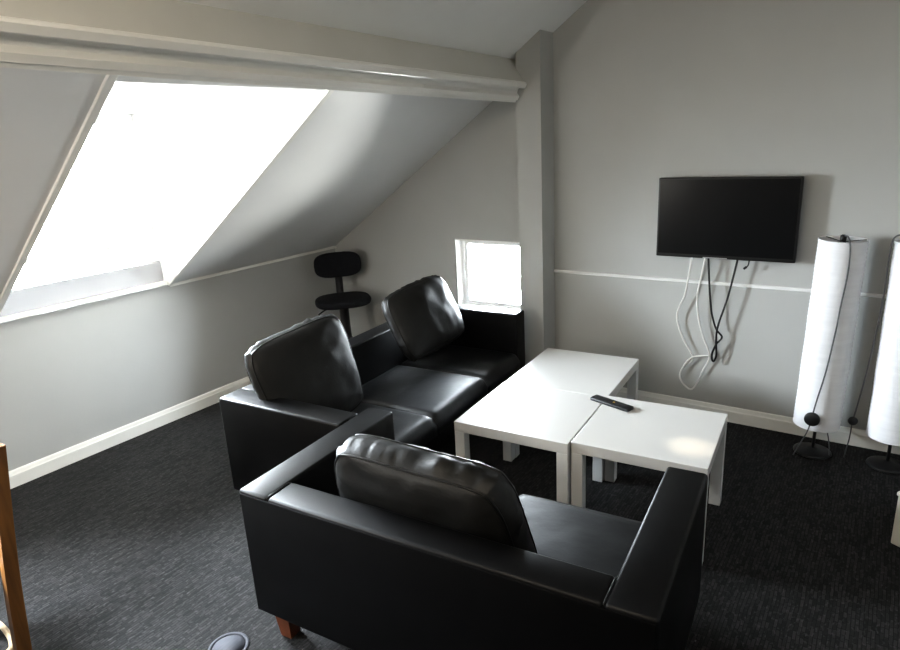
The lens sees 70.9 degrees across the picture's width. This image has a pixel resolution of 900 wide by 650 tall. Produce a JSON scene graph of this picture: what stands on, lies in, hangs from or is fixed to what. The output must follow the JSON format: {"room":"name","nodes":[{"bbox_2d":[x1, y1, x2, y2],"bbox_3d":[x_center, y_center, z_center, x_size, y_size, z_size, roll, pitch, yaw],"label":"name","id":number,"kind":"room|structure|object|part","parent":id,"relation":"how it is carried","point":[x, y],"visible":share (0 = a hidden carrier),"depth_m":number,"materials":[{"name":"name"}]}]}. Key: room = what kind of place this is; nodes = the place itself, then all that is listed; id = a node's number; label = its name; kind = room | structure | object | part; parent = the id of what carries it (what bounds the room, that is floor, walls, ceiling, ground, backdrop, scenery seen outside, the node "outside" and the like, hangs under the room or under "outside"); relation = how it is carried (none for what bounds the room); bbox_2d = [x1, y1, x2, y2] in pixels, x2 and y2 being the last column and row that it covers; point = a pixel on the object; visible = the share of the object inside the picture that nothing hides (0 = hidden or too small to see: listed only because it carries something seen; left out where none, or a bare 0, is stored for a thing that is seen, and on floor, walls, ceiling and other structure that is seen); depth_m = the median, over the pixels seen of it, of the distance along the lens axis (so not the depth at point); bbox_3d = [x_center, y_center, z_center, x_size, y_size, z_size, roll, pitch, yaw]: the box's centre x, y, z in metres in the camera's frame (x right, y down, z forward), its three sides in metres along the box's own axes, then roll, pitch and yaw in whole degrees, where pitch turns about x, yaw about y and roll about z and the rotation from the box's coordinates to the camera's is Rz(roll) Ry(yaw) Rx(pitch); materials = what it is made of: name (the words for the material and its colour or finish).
{"room":"common room","nodes":[
{"label":"common room","id":0,"kind":"room"},
{"bbox_2d":[0,248,339,470],"bbox_3d":[-2.579,0.494,3.297,0.120,0.906,5.600,8,20,34],"label":"wall","id":1,"kind":"structure","parent":0,"point":[74,375],"depth_m":3.99,"materials":[{"name":"grey paint"}]},
{"bbox_2d":[0,115,167,322],"bbox_3d":[-2.184,-0.642,3.590,0.135,1.048,1.034,8,20,34],"label":"window","id":2,"kind":"structure","parent":1,"relation":"in","point":[28,300],"depth_m":3.81,"materials":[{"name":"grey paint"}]},
{"bbox_3d":[-2.136,-0.148,3.720,0.085,0.022,1.034,8,20,34],"label":"sill","id":3,"kind":"part","parent":2,"relation":"part of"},
{"bbox_3d":[-2.214,-0.716,3.587,0.070,0.902,0.994,8,20,34],"label":"frame","id":4,"kind":"part","parent":2,"relation":"part of","materials":[{"name":"white"}]},
{"bbox_2d":[9,377,250,488],"bbox_3d":[-2.501,0.891,3.372,0.018,0.095,5.600,8,20,34],"label":"baseboard","id":5,"kind":"structure","parent":1,"relation":"attached to","point":[21,475],"depth_m":3.94,"materials":[{"name":"white wood"}]},
{"bbox_2d":[170,246,335,286],"bbox_3d":[-1.395,-0.458,4.724,0.012,0.020,1.530,8,20,34],"label":"trim","id":6,"kind":"structure","parent":1,"relation":"attached to","point":[332,247],"depth_m":4.61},
{"bbox_2d":[99,82,321,114],"bbox_3d":[-1.580,-1.094,3.001,1.756,0.080,1.200,8,20,34],"label":"ceiling","id":7,"kind":"structure","parent":0,"point":[125,98],"depth_m":2.85,"materials":[{"name":"white paint"}]},
{"bbox_2d":[129,90,323,280],"bbox_3d":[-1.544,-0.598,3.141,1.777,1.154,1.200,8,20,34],"label":"window pane","id":8,"kind":"structure","parent":0,"point":[195,161],"depth_m":3.59,"materials":[{"name":"white glass"}]},
{"bbox_2d":[168,90,334,285],"bbox_3d":[-1.149,-0.701,3.484,1.710,1.131,0.046,8,20,34],"label":"trim","id":9,"kind":"structure","parent":8,"relation":"attached to","point":[325,94],"depth_m":3.35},
{"bbox_2d":[0,67,491,295],"bbox_3d":[-1.862,-0.434,2.543,1.920,1.378,5.720,8,20,34],"label":"ceiling","id":10,"kind":"structure","parent":0,"point":[358,148],"depth_m":3.57,"materials":[{"name":"grey paint"}]},
{"bbox_2d":[0,75,118,312],"bbox_3d":[-1.736,-0.434,2.678,1.707,1.126,0.034,8,20,34],"label":"trim","id":11,"kind":"structure","parent":10,"relation":"attached to","point":[109,81],"depth_m":2.46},
{"bbox_2d":[177,0,586,58],"bbox_3d":[0.831,-0.553,0.548,4.740,2.305,5.720,8,20,34],"label":"ceiling","id":12,"kind":"structure","parent":0,"point":[500,28],"depth_m":2.99,"materials":[{"name":"white paint"}]},
{"bbox_2d":[0,0,523,81],"bbox_3d":[-1.101,-0.882,1.764,0.214,0.387,5.604,8,20,33],"label":"beam","id":13,"kind":"structure","parent":12,"relation":"attached to","point":[168,18],"depth_m":2.22,"materials":[{"name":"beige paint"}]},
{"bbox_2d":[0,16,526,101],"bbox_3d":[-1.087,-0.743,1.687,0.108,0.203,5.425,8,20,33],"label":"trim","id":14,"kind":"structure","parent":13,"relation":"attached to","point":[31,44],"depth_m":2.08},
{"bbox_2d":[0,402,899,649],"bbox_3d":[0.115,1.343,1.689,6.900,0.100,5.900,8,20,34],"label":"floor","id":15,"kind":"structure","parent":0,"point":[139,542],"depth_m":2.80,"materials":[{"name":"grey carpet"}]},
{"bbox_2d":[0,621,12,649],"bbox_3d":[-1.857,1.170,2.432,0.576,0.021,0.229,13,23,43],"label":"cable","id":16,"kind":"object","parent":15,"relation":"on","point":[3,627],"visible":0.71,"depth_m":2.39,"materials":[{"name":"white plastic"}]},
{"bbox_2d":[0,443,31,649],"bbox_3d":[-1.699,0.841,2.046,0.437,0.852,0.523,8,20,34],"label":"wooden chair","id":17,"kind":"object","parent":15,"relation":"on","point":[9,564],"visible":1,"depth_m":2.06,"materials":[{"name":"orange wood"}]},
{"bbox_2d":[208,632,248,649],"bbox_3d":[-0.801,1.163,2.284,0.146,0.004,0.146,8,20,34],"label":"socket","id":18,"kind":"object","parent":15,"relation":"on","point":[232,640],"visible":1,"depth_m":2.30,"materials":[{"name":"grey metal"}]},
{"bbox_3d":[-0.800,1.164,2.285,0.116,0.003,0.116,-9,17,-20],"label":"lid","id":19,"kind":"part","parent":18,"relation":"part of","materials":[{"name":"grey metal"}]},
{"bbox_2d":[314,251,370,338],"bbox_3d":[-0.828,-0.095,4.960,0.526,0.912,0.502,-7,17,-14],"label":"office chair","id":20,"kind":"object","parent":15,"relation":"on","point":[337,265],"visible":0.65,"depth_m":4.96,"materials":[{"name":"black fabric"}]},
{"bbox_3d":[-0.890,-0.478,5.010,0.370,0.200,0.080,-7,17,-14],"label":"backrest","id":21,"kind":"part","parent":20,"relation":"part of","materials":[{"name":"black fabric"}]},
{"bbox_3d":[-0.872,-0.312,5.024,0.058,0.308,0.202,-7,17,-14],"label":"stem","id":22,"kind":"part","parent":20,"relation":"part of","materials":[{"name":"black plastic"}]},
{"bbox_3d":[-0.829,-0.191,4.908,0.430,0.055,0.380,-7,17,-14],"label":"seat","id":23,"kind":"part","parent":20,"relation":"part of","materials":[{"name":"black fabric"}]},
{"bbox_2d":[219,304,524,490],"bbox_3d":[-0.270,0.421,3.595,0.743,0.633,1.870,6,19,30],"label":"sofa","id":24,"kind":"object","parent":15,"relation":"on","point":[425,397],"visible":0.65,"depth_m":3.44,"materials":[{"name":"black leather"}]},
{"bbox_3d":[-0.716,0.583,2.862,0.720,0.482,0.130,6,19,30],"label":"arm","id":25,"kind":"part","parent":24,"relation":"part of","materials":[{"name":"black leather"}]},
{"bbox_2d":[244,314,362,411],"bbox_3d":[-0.688,0.257,3.070,0.250,0.539,0.591,12,22,41],"label":"cushion","id":26,"kind":"object","parent":24,"relation":"on","point":[312,361],"visible":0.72,"depth_m":2.99,"materials":[{"name":"black leather"}]},
{"bbox_2d":[352,403,437,446],"bbox_3d":[-0.475,0.551,3.133,0.618,0.126,0.569,6,19,30],"label":"seat cushion","id":27,"kind":"object","parent":24,"relation":"on","point":[411,426],"depth_m":3.16,"materials":[{"name":"black leather"}]},
{"bbox_2d":[382,275,464,361],"bbox_3d":[-0.156,-0.052,3.917,0.272,0.441,0.579,12,22,41],"label":"cushion","id":28,"kind":"object","parent":24,"relation":"on","point":[423,316],"visible":1,"depth_m":3.80,"materials":[{"name":"black leather"}]},
{"bbox_2d":[361,365,487,434],"bbox_3d":[-0.189,0.396,3.605,0.618,0.126,0.573,6,19,30],"label":"seat cushion","id":29,"kind":"object","parent":24,"relation":"on","point":[441,395],"depth_m":3.53,"materials":[{"name":"black leather"}]},
{"bbox_2d":[401,345,519,393],"bbox_3d":[0.070,0.256,4.031,0.618,0.127,0.458,6,19,30],"label":"seat cushion","id":30,"kind":"object","parent":24,"relation":"on","point":[494,364],"depth_m":3.95,"materials":[{"name":"black leather"}]},
{"bbox_3d":[0.153,0.114,4.294,0.720,0.482,0.130,6,19,30],"label":"arm","id":31,"kind":"part","parent":24,"relation":"part of","materials":[{"name":"black leather"}]},
{"bbox_2d":[239,408,707,649],"bbox_3d":[0.091,0.813,2.193,1.372,0.633,0.778,6,19,29],"label":"sofa","id":32,"kind":"object","parent":15,"relation":"on","point":[354,575],"visible":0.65,"depth_m":1.88,"materials":[{"name":"black leather"}]},
{"bbox_3d":[-0.592,1.067,2.320,0.076,0.147,0.076,6,19,29],"label":"leg","id":33,"kind":"part","parent":32,"relation":"part of","materials":[{"name":"red wood"}]},
{"bbox_3d":[-0.461,0.688,2.459,0.130,0.482,0.735,6,19,29],"label":"arm","id":34,"kind":"part","parent":32,"relation":"part of","materials":[{"name":"black leather"}]},
{"bbox_2d":[334,434,537,553],"bbox_3d":[-0.075,0.600,2.054,0.734,0.485,0.264,6,19,28],"label":"cushion","id":35,"kind":"object","parent":32,"relation":"on","point":[473,497],"visible":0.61,"depth_m":1.88,"materials":[{"name":"black leather"}]},
{"bbox_3d":[-0.102,0.850,1.856,1.360,0.465,0.008,6,19,29],"label":"panel","id":36,"kind":"part","parent":32,"relation":"part of","materials":[{"name":"black leather"}]},
{"bbox_2d":[519,494,641,580],"bbox_3d":[0.361,0.804,2.105,0.552,0.132,0.653,6,19,29],"label":"seat cushion","id":37,"kind":"object","parent":32,"relation":"on","point":[595,540],"depth_m":2.17,"materials":[{"name":"black leather"}]},
{"bbox_3d":[0.618,0.806,1.855,0.130,0.482,0.735,6,19,29],"label":"arm","id":38,"kind":"part","parent":32,"relation":"part of","materials":[{"name":"black leather"}]},
{"bbox_2d":[454,381,604,504],"bbox_3d":[0.409,0.620,3.114,0.558,0.450,0.550,7,19,30],"label":"coffee table","id":39,"kind":"object","parent":15,"relation":"on","point":[543,418],"visible":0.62,"depth_m":2.97,"materials":[{"name":"white laminate"}]},
{"bbox_3d":[0.066,0.686,3.043,0.050,0.400,0.050,7,19,30],"label":"leg","id":40,"kind":"part","parent":39,"relation":"part of","materials":[{"name":"white wood"}]},
{"bbox_3d":[0.318,0.552,3.452,0.050,0.400,0.050,7,19,30],"label":"leg","id":41,"kind":"part","parent":39,"relation":"part of","materials":[{"name":"white wood"}]},
{"bbox_3d":[0.503,0.737,2.790,0.050,0.400,0.050,7,19,30],"label":"leg","id":42,"kind":"part","parent":39,"relation":"part of","materials":[{"name":"white wood"}]},
{"bbox_3d":[0.755,0.602,3.200,0.050,0.400,0.050,7,19,30],"label":"leg","id":43,"kind":"part","parent":39,"relation":"part of","materials":[{"name":"white wood"}]},
{"bbox_2d":[506,348,638,457],"bbox_3d":[0.705,0.465,3.587,0.558,0.450,0.607,7,19,30],"label":"coffee table","id":44,"kind":"object","parent":15,"relation":"on","point":[559,369],"visible":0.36,"depth_m":3.50,"materials":[{"name":"white laminate"}]},
{"bbox_3d":[0.347,0.539,3.492,0.050,0.400,0.050,7,19,30],"label":"leg","id":45,"kind":"part","parent":44,"relation":"part of","materials":[{"name":"white wood"}]},
{"bbox_3d":[1.065,0.439,3.696,0.050,0.400,0.050,7,19,30],"label":"leg","id":46,"kind":"part","parent":44,"relation":"part of","materials":[{"name":"white wood"}]},
{"bbox_2d":[571,396,727,562],"bbox_3d":[0.904,0.668,2.857,0.550,0.450,0.550,6,19,30],"label":"coffee table","id":47,"kind":"object","parent":15,"relation":"on","point":[656,436],"visible":0.7,"depth_m":2.74,"materials":[{"name":"white laminate"}]},
{"bbox_3d":[0.565,0.736,2.782,0.050,0.400,0.050,6,19,30],"label":"leg","id":48,"kind":"part","parent":47,"relation":"part of","materials":[{"name":"white wood"}]},
{"bbox_3d":[0.815,0.601,3.192,0.050,0.400,0.050,6,19,30],"label":"leg","id":49,"kind":"part","parent":47,"relation":"part of","materials":[{"name":"white wood"}]},
{"bbox_2d":[590,395,633,411],"bbox_3d":[0.778,0.375,3.044,0.054,0.019,0.218,-16,21,-37],"label":"remote control","id":50,"kind":"object","parent":47,"relation":"on","point":[597,398],"visible":1,"depth_m":3.03,"materials":[{"name":"black plastic"}]},
{"bbox_3d":[0.996,0.784,2.535,0.050,0.400,0.050,6,19,30],"label":"leg","id":51,"kind":"part","parent":47,"relation":"part of","materials":[{"name":"white wood"}]},
{"bbox_3d":[1.246,0.650,2.946,0.050,0.400,0.050,6,19,30],"label":"leg","id":52,"kind":"part","parent":47,"relation":"part of","materials":[{"name":"white wood"}]},
{"bbox_2d":[793,234,868,459],"bbox_3d":[1.922,0.123,3.228,0.249,1.178,0.244,-3,16,1],"label":"floor lamp","id":53,"kind":"object","parent":15,"relation":"on","point":[840,261],"visible":1,"depth_m":3.14,"materials":[{"name":"white paper"}]},
{"bbox_3d":[1.843,0.598,3.312,0.011,0.216,0.082,-10,18,-22],"label":"cord","id":54,"kind":"part","parent":53,"relation":"part of","materials":[{"name":"black plastic"}]},
{"bbox_2d":[804,412,819,425],"bbox_3d":[1.851,0.482,3.234,0.072,0.072,0.024,10,21,33],"label":"switch","id":55,"kind":"object","parent":53,"relation":"attached to","point":[811,418],"depth_m":3.23,"materials":[{"name":"black plastic"}]},
{"bbox_3d":[1.898,0.011,3.132,0.066,0.908,0.140,10,21,33],"label":"cord","id":56,"kind":"part","parent":53,"relation":"part of","materials":[{"name":"black plastic"}]},
{"bbox_2d":[843,234,899,474],"bbox_3d":[2.183,0.145,3.087,0.221,1.183,0.282,-13,19,-30],"label":"floor lamp","id":57,"kind":"object","parent":15,"relation":"on","point":[883,423],"visible":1,"depth_m":3.06,"materials":[{"name":"white fabric"}]},
{"bbox_3d":[2.068,0.602,3.286,0.006,0.202,0.026,-8,17,-15],"label":"cord","id":58,"kind":"part","parent":57,"relation":"part of","materials":[{"name":"black plastic"}]},
{"bbox_2d":[848,417,857,424],"bbox_3d":[2.065,0.492,3.242,0.045,0.045,0.024,-1,16,7],"label":"switch","id":59,"kind":"object","parent":57,"relation":"attached to","point":[852,420],"depth_m":3.23,"materials":[{"name":"black plastic"}]},
{"bbox_3d":[2.114,0.031,3.063,0.174,0.944,0.018,6,19,27],"label":"cord","id":60,"kind":"part","parent":57,"relation":"part of","materials":[{"name":"black plastic"}]},
{"bbox_3d":[2.195,0.089,3.043,0.219,0.985,0.219,8,20,34],"label":"lamp shade","id":61,"kind":"part","parent":57,"relation":"part of","materials":[{"name":"white paper"}]},
{"bbox_2d":[891,491,899,546],"bbox_3d":[2.067,0.764,2.663,0.508,0.252,0.108,-11,18,-26],"label":"storage box","id":62,"kind":"object","parent":15,"relation":"on","point":[895,539],"visible":1,"depth_m":2.59,"materials":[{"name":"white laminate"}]},
{"bbox_2d":[515,30,554,365],"bbox_3d":[0.563,-0.655,4.104,0.165,2.319,0.175,8,20,34],"label":"column","id":63,"kind":"structure","parent":0,"point":[534,59],"depth_m":3.98,"materials":[{"name":"grey paint"}]},
{"bbox_2d":[335,0,899,429],"bbox_3d":[1.665,-0.905,3.410,6.640,3.072,0.120,8,20,34],"label":"wall","id":64,"kind":"structure","parent":0,"point":[645,92],"depth_m":3.61,"materials":[{"name":"grey paint"}]},
{"bbox_2d":[455,239,520,309],"bbox_3d":[0.312,-0.358,4.561,0.574,0.516,0.130,8,20,34],"label":"window","id":65,"kind":"structure","parent":64,"relation":"in","point":[461,245],"depth_m":4.69,"materials":[{"name":"white plastic"}]},
{"bbox_2d":[554,269,886,297],"bbox_3d":[2.494,-0.101,2.992,4.380,0.019,0.012,8,20,34],"label":"trim","id":66,"kind":"structure","parent":64,"relation":"attached to","point":[555,270],"depth_m":3.68,"materials":[{"name":"grey paint"}]},
{"bbox_2d":[656,176,804,262],"bbox_3d":[1.522,-0.590,3.489,0.728,0.447,0.082,8,20,34],"label":"television","id":67,"kind":"object","parent":64,"relation":"attached to","point":[753,218],"visible":1,"depth_m":3.44,"materials":[{"name":"black plastic"}]},
{"bbox_2d":[676,257,709,389],"bbox_3d":[1.440,0.004,3.743,0.208,0.833,0.046,8,20,34],"label":"cable","id":68,"kind":"object","parent":67,"relation":"hanging from","point":[685,343],"visible":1,"depth_m":3.74,"materials":[{"name":"white plastic"}]},
{"bbox_2d":[682,355,708,368],"bbox_3d":[1.474,0.223,3.803,0.154,0.114,0.011,9,20,35],"label":"cable","id":69,"kind":"object","parent":68,"relation":"attached to","point":[696,355],"visible":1,"depth_m":3.80,"materials":[{"name":"white plastic"}]},
{"bbox_2d":[707,258,737,361],"bbox_3d":[1.547,-0.076,3.630,0.163,0.628,0.033,8,20,34],"label":"cable","id":70,"kind":"object","parent":67,"relation":"hanging from","point":[708,259],"visible":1,"depth_m":3.63,"materials":[{"name":"black plastic"}]},
{"bbox_2d":[615,387,899,454],"bbox_3d":[1.712,0.540,3.770,6.382,0.095,0.018,8,20,34],"label":"baseboard","id":71,"kind":"structure","parent":64,"relation":"attached to","point":[859,438],"depth_m":3.68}
]}

